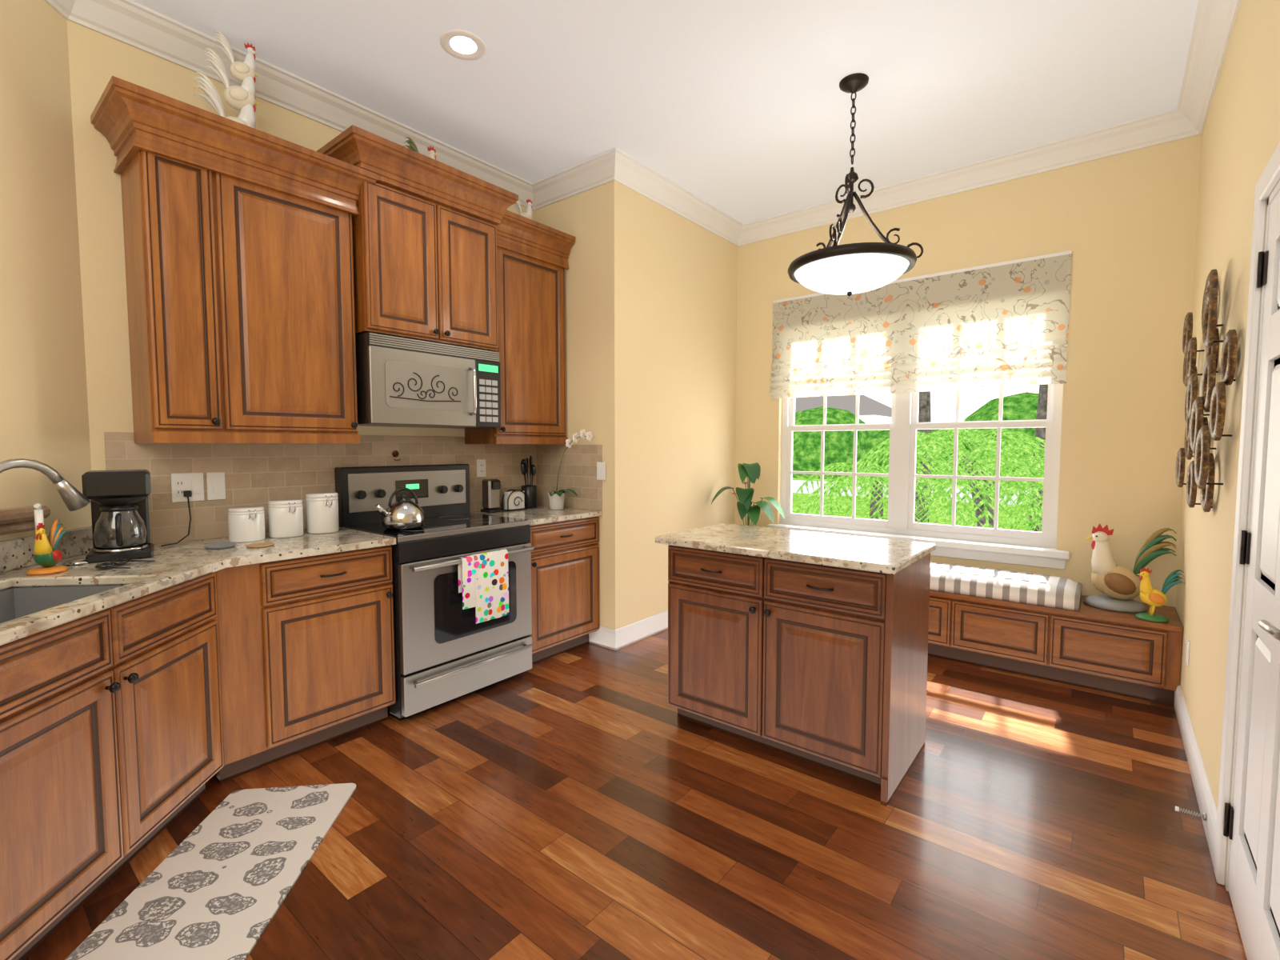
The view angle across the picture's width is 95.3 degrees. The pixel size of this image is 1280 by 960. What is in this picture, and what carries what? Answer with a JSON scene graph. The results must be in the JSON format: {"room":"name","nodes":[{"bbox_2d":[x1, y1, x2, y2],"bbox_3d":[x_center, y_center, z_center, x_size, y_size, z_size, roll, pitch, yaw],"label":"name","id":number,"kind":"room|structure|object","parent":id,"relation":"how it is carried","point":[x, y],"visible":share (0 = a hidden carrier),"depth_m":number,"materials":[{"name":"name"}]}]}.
{"room":"kitchen","nodes":[
{"label":"kitchen","id":0,"kind":"room"},
{"bbox_2d":[24,628,1247,959],"bbox_3d":[-0.306,1.260,2.043,4.390,0.060,6.770,3,4,39],"label":"floor","id":1,"kind":"structure","parent":0,"point":[589,802],"depth_m":2.01,"materials":[{"name":"brown wood"}]},
{"bbox_2d":[0,565,377,959],"bbox_3d":[-1.835,0.824,1.436,1.592,0.883,1.584,3,4,39],"label":"base cabinet","id":2,"kind":"object","parent":1,"relation":"on","point":[141,703],"depth_m":1.85,"materials":[{"name":"brown wood"}]},
{"bbox_2d":[0,594,35,607],"bbox_3d":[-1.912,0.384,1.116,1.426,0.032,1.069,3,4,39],"label":"sink","id":3,"kind":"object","parent":2,"relation":"on","point":[20,598],"depth_m":1.91,"materials":[{"name":"grey metal"}]},
{"bbox_2d":[0,458,90,511],"bbox_3d":[-2.062,0.123,1.938,0.066,0.390,0.406,1,3,12],"label":"faucet","id":4,"kind":"object","parent":3,"relation":"on","point":[73,498],"visible":1,"depth_m":2.03,"materials":[{"name":"silver metal"}]},
{"bbox_2d":[0,572,233,645],"bbox_3d":[-1.550,0.355,1.613,0.553,0.032,0.553,3,4,39],"label":"countertop","id":5,"kind":"structure","parent":2,"relation":"on","point":[116,603],"depth_m":1.81,"materials":[{"name":"beige stone"}]},
{"bbox_2d":[0,527,395,597],"bbox_3d":[-1.749,0.310,2.388,0.831,0.032,1.321,3,4,39],"label":"countertop","id":6,"kind":"structure","parent":2,"relation":"on","point":[190,558],"depth_m":2.25,"materials":[{"name":"beige stone"}]},
{"bbox_2d":[25,503,69,575],"bbox_3d":[-2.043,0.196,2.013,0.143,0.237,0.120,3,4,39],"label":"rooster figurine","id":7,"kind":"object","parent":6,"relation":"on","point":[47,555],"visible":1,"depth_m":1.98,"materials":[{"name":"multicoloured"}]},
{"bbox_2d":[62,558,87,565],"bbox_3d":[-2.069,0.299,2.148,0.086,0.016,0.086,3,4,39],"label":"strainer","id":8,"kind":"object","parent":6,"relation":"on","point":[76,562],"visible":0.94,"depth_m":2.12,"materials":[{"name":"silver metal"}]},
{"bbox_2d":[81,469,154,563],"bbox_3d":[-2.018,0.132,2.262,0.190,0.335,0.254,-3,4,-39],"label":"coffee maker","id":9,"kind":"object","parent":6,"relation":"on","point":[119,503],"visible":1,"depth_m":2.21,"materials":[{"name":"black plastic"}]},
{"bbox_2d":[94,559,155,568],"bbox_3d":[-1.844,0.298,2.081,0.127,0.020,0.125,0,3,-6],"label":"sunglasses","id":10,"kind":"object","parent":6,"relation":"on","point":[111,564],"visible":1,"depth_m":2.06,"materials":[{"name":"black glass"}]},
{"bbox_2d":[160,490,191,546],"bbox_3d":[-2.044,0.166,2.571,0.105,0.228,0.136,3,4,39],"label":"cord","id":11,"kind":"object","parent":6,"relation":"on","point":[187,494],"visible":1,"depth_m":2.63,"materials":[{"name":"black plastic"}]},
{"bbox_2d":[202,542,237,549],"bbox_3d":[-1.786,0.281,2.483,0.124,0.012,0.124,3,4,39],"label":"spoon rest","id":12,"kind":"object","parent":6,"relation":"on","point":[219,546],"visible":1,"depth_m":2.49,"materials":[{"name":"grey"}]},
{"bbox_2d":[227,506,265,542],"bbox_3d":[-1.793,0.201,2.664,0.156,0.150,0.140,3,4,39],"label":"canister","id":13,"kind":"object","parent":6,"relation":"on","point":[246,524],"visible":1,"depth_m":2.61,"materials":[{"name":"white ceramic"}]},
{"bbox_2d":[246,542,274,547],"bbox_3d":[-1.641,0.281,2.521,0.102,0.008,0.102,3,4,39],"label":"coaster","id":14,"kind":"object","parent":6,"relation":"on","point":[257,545],"visible":1,"depth_m":2.50,"materials":[{"name":"brown wood"}]},
{"bbox_2d":[267,499,303,538],"bbox_3d":[-1.691,0.183,2.791,0.160,0.172,0.144,3,4,39],"label":"canister","id":15,"kind":"object","parent":6,"relation":"on","point":[285,518],"visible":1,"depth_m":2.74,"materials":[{"name":"white ceramic"}]},
{"bbox_2d":[305,492,339,533],"bbox_3d":[-1.587,0.164,2.920,0.160,0.195,0.144,3,4,39],"label":"canister","id":16,"kind":"object","parent":6,"relation":"on","point":[322,511],"visible":1,"depth_m":2.87,"materials":[{"name":"white ceramic"}]},
{"bbox_2d":[64,783,355,959],"bbox_3d":[-1.285,1.247,1.679,0.465,0.007,1.250,0,3,-6],"label":"mat","id":17,"kind":"object","parent":1,"relation":"on","point":[218,882],"visible":1,"depth_m":1.79,"materials":[{"name":"beige fabric"}]},
{"bbox_2d":[246,546,395,722],"bbox_3d":[-1.635,0.748,2.719,0.626,0.883,0.700,3,4,39],"label":"base cabinet","id":18,"kind":"object","parent":1,"relation":"on","point":[361,582],"depth_m":2.67,"materials":[{"name":"brown wood"}]},
{"bbox_2d":[334,464,534,720],"bbox_3d":[-1.114,0.542,3.263,0.728,1.232,0.806,3,4,39],"label":"range","id":19,"kind":"object","parent":1,"relation":"on","point":[447,649],"visible":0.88,"depth_m":3.09,"materials":[{"name":"silver metal"}]},
{"bbox_2d":[375,487,424,530],"bbox_3d":[-1.241,0.145,3.010,0.206,0.210,0.250,3,4,39],"label":"kettle","id":20,"kind":"object","parent":19,"relation":"on","point":[402,513],"visible":1,"depth_m":2.96,"materials":[{"name":"silver metal"}]},
{"bbox_2d":[457,548,508,623],"bbox_3d":[-0.820,0.560,3.068,0.052,0.358,0.285,3,4,39],"label":"towel","id":21,"kind":"object","parent":19,"relation":"hanging from","point":[483,582],"visible":0.98,"depth_m":3.05,"materials":[{"name":"multicoloured fabric"}]},
{"bbox_2d":[528,517,599,663],"bbox_3d":[-0.707,0.681,3.872,0.626,0.883,0.624,3,4,39],"label":"base cabinet","id":22,"kind":"object","parent":1,"relation":"on","point":[565,557],"depth_m":3.67,"materials":[{"name":"brown wood"}]},
{"bbox_2d":[470,504,602,527],"bbox_3d":[-0.697,0.224,3.837,0.651,0.032,0.625,3,4,39],"label":"countertop","id":23,"kind":"structure","parent":22,"relation":"on","point":[541,514],"depth_m":3.71,"materials":[{"name":"beige stone"}]},
{"bbox_2d":[480,478,501,512],"bbox_3d":[-0.968,0.101,3.812,0.120,0.215,0.100,3,4,39],"label":"can opener","id":24,"kind":"object","parent":23,"relation":"on","point":[491,487],"visible":1,"depth_m":3.78,"materials":[{"name":"silver metal"}]},
{"bbox_2d":[501,488,527,511],"bbox_3d":[-0.845,0.133,3.927,0.074,0.139,0.170,3,4,39],"label":"napkin holder","id":25,"kind":"object","parent":23,"relation":"on","point":[514,499],"visible":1,"depth_m":3.90,"materials":[{"name":"metal"}]},
{"bbox_2d":[520,455,536,507],"bbox_3d":[-0.776,0.010,4.070,0.110,0.366,0.110,3,4,39],"label":"utensil crock","id":26,"kind":"object","parent":23,"relation":"on","point":[530,490],"visible":0.88,"depth_m":4.04,"materials":[{"name":"black ceramic"}]},
{"bbox_2d":[548,428,592,509],"bbox_3d":[-0.485,-0.069,3.905,0.324,0.543,0.171,3,4,39],"label":"orchid pot","id":27,"kind":"object","parent":23,"relation":"on","point":[556,499],"visible":1,"depth_m":3.92,"materials":[{"name":"white ceramic"}]},
{"bbox_2d":[655,523,935,806],"bbox_3d":[0.692,0.733,2.716,1.095,0.915,0.633,3,4,39],"label":"kitchen island","id":28,"kind":"object","parent":1,"relation":"on","point":[810,647],"visible":1,"depth_m":2.43,"materials":[{"name":"brown wood"}]},
{"bbox_2d":[928,590,1183,705],"bbox_3d":[1.774,0.895,4.005,2.822,0.440,0.468,3,4,39],"label":"seat","id":29,"kind":"object","parent":1,"relation":"on","point":[1123,654],"visible":0.4,"depth_m":3.26,"materials":[{"name":"brown wood"}]},
{"bbox_2d":[710,462,785,526],"bbox_3d":[0.872,0.250,4.593,0.587,0.776,0.348,3,4,39],"label":"plant","id":30,"kind":"object","parent":29,"relation":"on","point":[751,472],"visible":0.62,"depth_m":4.50,"materials":[{"name":"green plant"}]},
{"bbox_2d":[929,561,1082,611],"bbox_3d":[1.785,0.618,3.975,1.945,0.114,0.425,3,4,39],"label":"cushion","id":31,"kind":"object","parent":29,"relation":"on","point":[1045,590],"visible":0.38,"depth_m":3.47,"materials":[{"name":"white fabric"}]},
{"bbox_2d":[1083,523,1176,612],"bbox_3d":[2.729,0.484,3.261,0.391,0.465,0.282,3,4,39],"label":"rooster figurine","id":32,"kind":"object","parent":29,"relation":"on","point":[1118,586],"visible":1,"depth_m":3.24,"materials":[{"name":"white ceramic"}]},
{"bbox_2d":[1134,567,1185,622],"bbox_3d":[2.707,0.594,3.038,0.191,0.272,0.138,3,4,39],"label":"rooster figurine","id":33,"kind":"object","parent":29,"relation":"on","point":[1151,597],"visible":1,"depth_m":3.03,"materials":[{"name":"yellow ceramic"}]},
{"bbox_2d":[0,0,1279,885],"bbox_3d":[-0.388,-0.342,1.952,4.023,3.150,6.568,3,4,39],"label":"wall","id":34,"kind":"structure","parent":0,"point":[672,406],"depth_m":3.34,"materials":[{"name":"paint"}]},
{"bbox_2d":[0,505,50,535],"bbox_3d":[-2.102,0.181,1.357,0.076,0.085,1.570,0,3,-6],"label":"ledge shelf","id":35,"kind":"object","parent":34,"relation":"attached to","point":[16,520],"visible":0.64,"depth_m":2.02,"materials":[{"name":"wood"}]},
{"bbox_2d":[90,76,378,443],"bbox_3d":[-1.750,-0.825,2.643,0.413,1.316,0.980,3,4,39],"label":"upper cabinet","id":36,"kind":"object","parent":34,"relation":"attached to","point":[268,278],"depth_m":2.46,"materials":[{"name":"brown wood"}]},
{"bbox_2d":[193,30,259,128],"bbox_3d":[-1.810,-1.717,2.556,0.122,0.463,0.244,3,4,39],"label":"rooster figurine","id":37,"kind":"object","parent":36,"relation":"on","point":[242,98],"visible":0.77,"depth_m":2.55,"materials":[{"name":"beige ceramic"}]},
{"bbox_2d":[104,432,602,543],"bbox_3d":[-1.240,0.003,3.154,0.649,0.489,2.354,3,4,39],"label":"tile backsplash","id":38,"kind":"structure","parent":34,"relation":"attached to","point":[259,474],"depth_m":3.01,"materials":[{"name":"tile"}]},
{"bbox_2d":[170,472,203,502],"bbox_3d":[-2.050,0.033,2.644,0.010,0.130,0.119,3,4,39],"label":"outlet","id":39,"kind":"object","parent":38,"relation":"attached to","point":[182,482],"visible":1,"depth_m":2.64,"materials":[{"name":"white plastic"}]},
{"bbox_2d":[206,472,225,499],"bbox_3d":[-1.982,0.028,2.728,0.010,0.130,0.072,3,4,39],"label":"light switch","id":40,"kind":"object","parent":38,"relation":"attached to","point":[215,486],"visible":1,"depth_m":2.73,"materials":[{"name":"white plastic"}]},
{"bbox_2d":[392,450,400,460],"bbox_3d":[-1.421,-0.142,3.405,0.026,0.059,0.043,3,4,39],"label":"hook","id":41,"kind":"object","parent":38,"relation":"attached to","point":[395,454],"visible":0.96,"depth_m":3.40,"materials":[{"name":"brown metal"}]},
{"bbox_2d":[476,459,486,477],"bbox_3d":[-1.054,-0.079,3.879,0.008,0.118,0.072,3,4,39],"label":"electrical outlet","id":42,"kind":"object","parent":38,"relation":"attached to","point":[481,468],"visible":1,"depth_m":3.88,"materials":[{"name":"white plastic"}]},
{"bbox_2d":[596,462,605,479],"bbox_3d":[-0.258,-0.059,3.856,0.076,0.118,0.008,3,4,39],"label":"light switch","id":43,"kind":"object","parent":38,"relation":"attached to","point":[601,470],"visible":1,"depth_m":3.85,"materials":[{"name":"white plastic"}]},
{"bbox_2d":[320,124,522,354],"bbox_3d":[-1.208,-1.214,3.242,0.480,0.910,0.969,3,4,39],"label":"upper cabinet","id":44,"kind":"object","parent":34,"relation":"attached to","point":[434,247],"depth_m":3.09,"materials":[{"name":"brown wood"}]},
{"bbox_2d":[404,136,437,159],"bbox_3d":[-1.214,-1.778,3.252,0.087,0.205,0.190,3,4,39],"label":"rooster figurine","id":45,"kind":"object","parent":44,"relation":"on","point":[432,150],"visible":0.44,"depth_m":3.22,"materials":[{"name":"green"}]},
{"bbox_2d":[355,332,500,428],"bbox_3d":[-1.217,-0.527,3.290,0.453,0.447,0.792,3,4,39],"label":"microwave","id":46,"kind":"object","parent":44,"relation":"attached to","point":[405,382],"visible":1,"depth_m":3.10,"materials":[{"name":"silver metal"}]},
{"bbox_2d":[464,216,575,443],"bbox_3d":[-0.809,-0.929,3.809,0.413,1.386,0.689,3,4,39],"label":"upper cabinet","id":47,"kind":"object","parent":34,"relation":"attached to","point":[533,382],"depth_m":3.79,"materials":[{"name":"brown wood"}]},
{"bbox_2d":[513,199,532,219],"bbox_3d":[-0.770,-1.744,3.838,0.120,0.235,0.166,3,4,39],"label":"bird","id":48,"kind":"object","parent":47,"relation":"on","point":[527,214],"visible":0.5,"depth_m":3.83},
{"bbox_2d":[588,625,614,650],"bbox_3d":[-0.468,1.043,4.098,0.750,0.134,0.016,3,4,39],"label":"baseboard","id":49,"kind":"structure","parent":34,"relation":"attached to","point":[604,637],"depth_m":3.91,"materials":[{"name":"white wood"}]},
{"bbox_2d":[614,610,667,650],"bbox_3d":[0.324,1.022,4.455,0.016,0.134,1.566,3,4,39],"label":"baseboard","id":50,"kind":"structure","parent":34,"relation":"attached to","point":[624,636],"depth_m":4.05,"materials":[{"name":"white wood"}]},
{"bbox_2d":[44,0,1241,246],"bbox_3d":[-0.306,-1.852,1.860,3.590,0.125,6.170,3,4,39],"label":"crown molding","id":51,"kind":"structure","parent":34,"relation":"attached to","point":[134,24],"depth_m":3.32,"materials":[{"name":"white wood"}]},
{"bbox_2d":[767,524,1070,569],"bbox_3d":[1.863,0.458,4.218,2.010,0.117,0.115,3,4,39],"label":"window sill","id":52,"kind":"structure","parent":34,"relation":"attached to","point":[1035,556],"depth_m":3.86,"materials":[{"name":"white"}]},
{"bbox_2d":[768,250,1071,399],"bbox_3d":[1.820,-1.015,4.114,1.945,0.799,0.073,3,4,39],"label":"blind","id":53,"kind":"object","parent":34,"relation":"attached to","point":[1002,324],"visible":1,"depth_m":3.99,"materials":[{"name":"fabric"}]},
{"bbox_2d":[780,384,1063,548],"bbox_3d":[1.914,-0.386,4.233,1.870,1.570,0.080,3,4,39],"label":"window","id":54,"kind":"structure","parent":34,"relation":"in","point":[904,426],"depth_m":4.19,"materials":[{"name":"white wood"}]},
{"bbox_2d":[1185,638,1189,666],"bbox_3d":[2.576,0.811,2.745,0.008,0.115,0.075,3,4,39],"label":"outlet","id":55,"kind":"object","parent":34,"relation":"attached to","point":[1187,654],"visible":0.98,"depth_m":2.73,"materials":[{"name":"white plastic"}]},
{"bbox_2d":[1175,805,1206,820],"bbox_3d":[1.936,1.170,2.051,0.080,0.024,0.024,3,4,39],"label":"doorstop","id":56,"kind":"object","parent":34,"relation":"attached to","point":[1203,816],"visible":1,"depth_m":2.05,"materials":[{"name":"silver metal"}]},
{"bbox_2d":[1173,683,1217,868],"bbox_3d":[2.419,1.132,2.574,0.016,0.134,1.875,3,4,39],"label":"baseboard","id":57,"kind":"structure","parent":34,"relation":"attached to","point":[1202,789],"depth_m":2.25,"materials":[{"name":"white wood"}]},
{"bbox_2d":[1175,268,1237,511],"bbox_3d":[2.345,-0.357,2.443,0.070,0.960,1.387,3,4,39],"label":"wall art","id":58,"kind":"object","parent":34,"relation":"attached to","point":[1211,399],"visible":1,"depth_m":2.19,"materials":[{"name":"brown metal"}]},
{"bbox_2d":[1214,141,1279,959],"bbox_3d":[1.557,0.209,1.361,0.211,2.120,1.000,3,4,39],"label":"door frame","id":59,"kind":"structure","parent":34,"relation":"attached to","point":[1248,826],"depth_m":1.61,"materials":[{"name":"white wood"}]},
{"bbox_2d":[132,0,1198,223],"bbox_3d":[-0.306,-1.944,1.855,4.390,0.060,6.770,3,4,39],"label":"ceiling","id":60,"kind":"structure","parent":0,"point":[738,110],"depth_m":2.84,"materials":[{"name":"paint"}]},
{"bbox_2d":[440,29,486,59],"bbox_3d":[-0.795,-1.956,2.627,0.200,0.006,0.200,3,4,39],"label":"recessed light","id":61,"kind":"object","parent":60,"relation":"in","point":[465,45],"visible":1,"depth_m":2.62,"materials":[{"name":"white"}]},
{"bbox_2d":[788,72,923,296],"bbox_3d":[1.038,-1.450,2.909,0.631,1.047,0.662,3,4,39],"label":"pendant light","id":62,"kind":"object","parent":60,"relation":"hanging from","point":[849,270],"visible":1,"depth_m":2.82,"materials":[{"name":"black metal"}]},
{"label":"outside","id":63,"kind":"structure","parent":0,"visible":0},
{"bbox_2d":[792,384,1047,531],"bbox_3d":[23.048,-2.688,25.784,90.000,8.158,59.600,3,4,39],"label":"garden","id":64,"kind":"object","parent":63,"point":[1022,455],"visible":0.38,"depth_m":7.46,"materials":[{"name":"green plant"}]}
]}

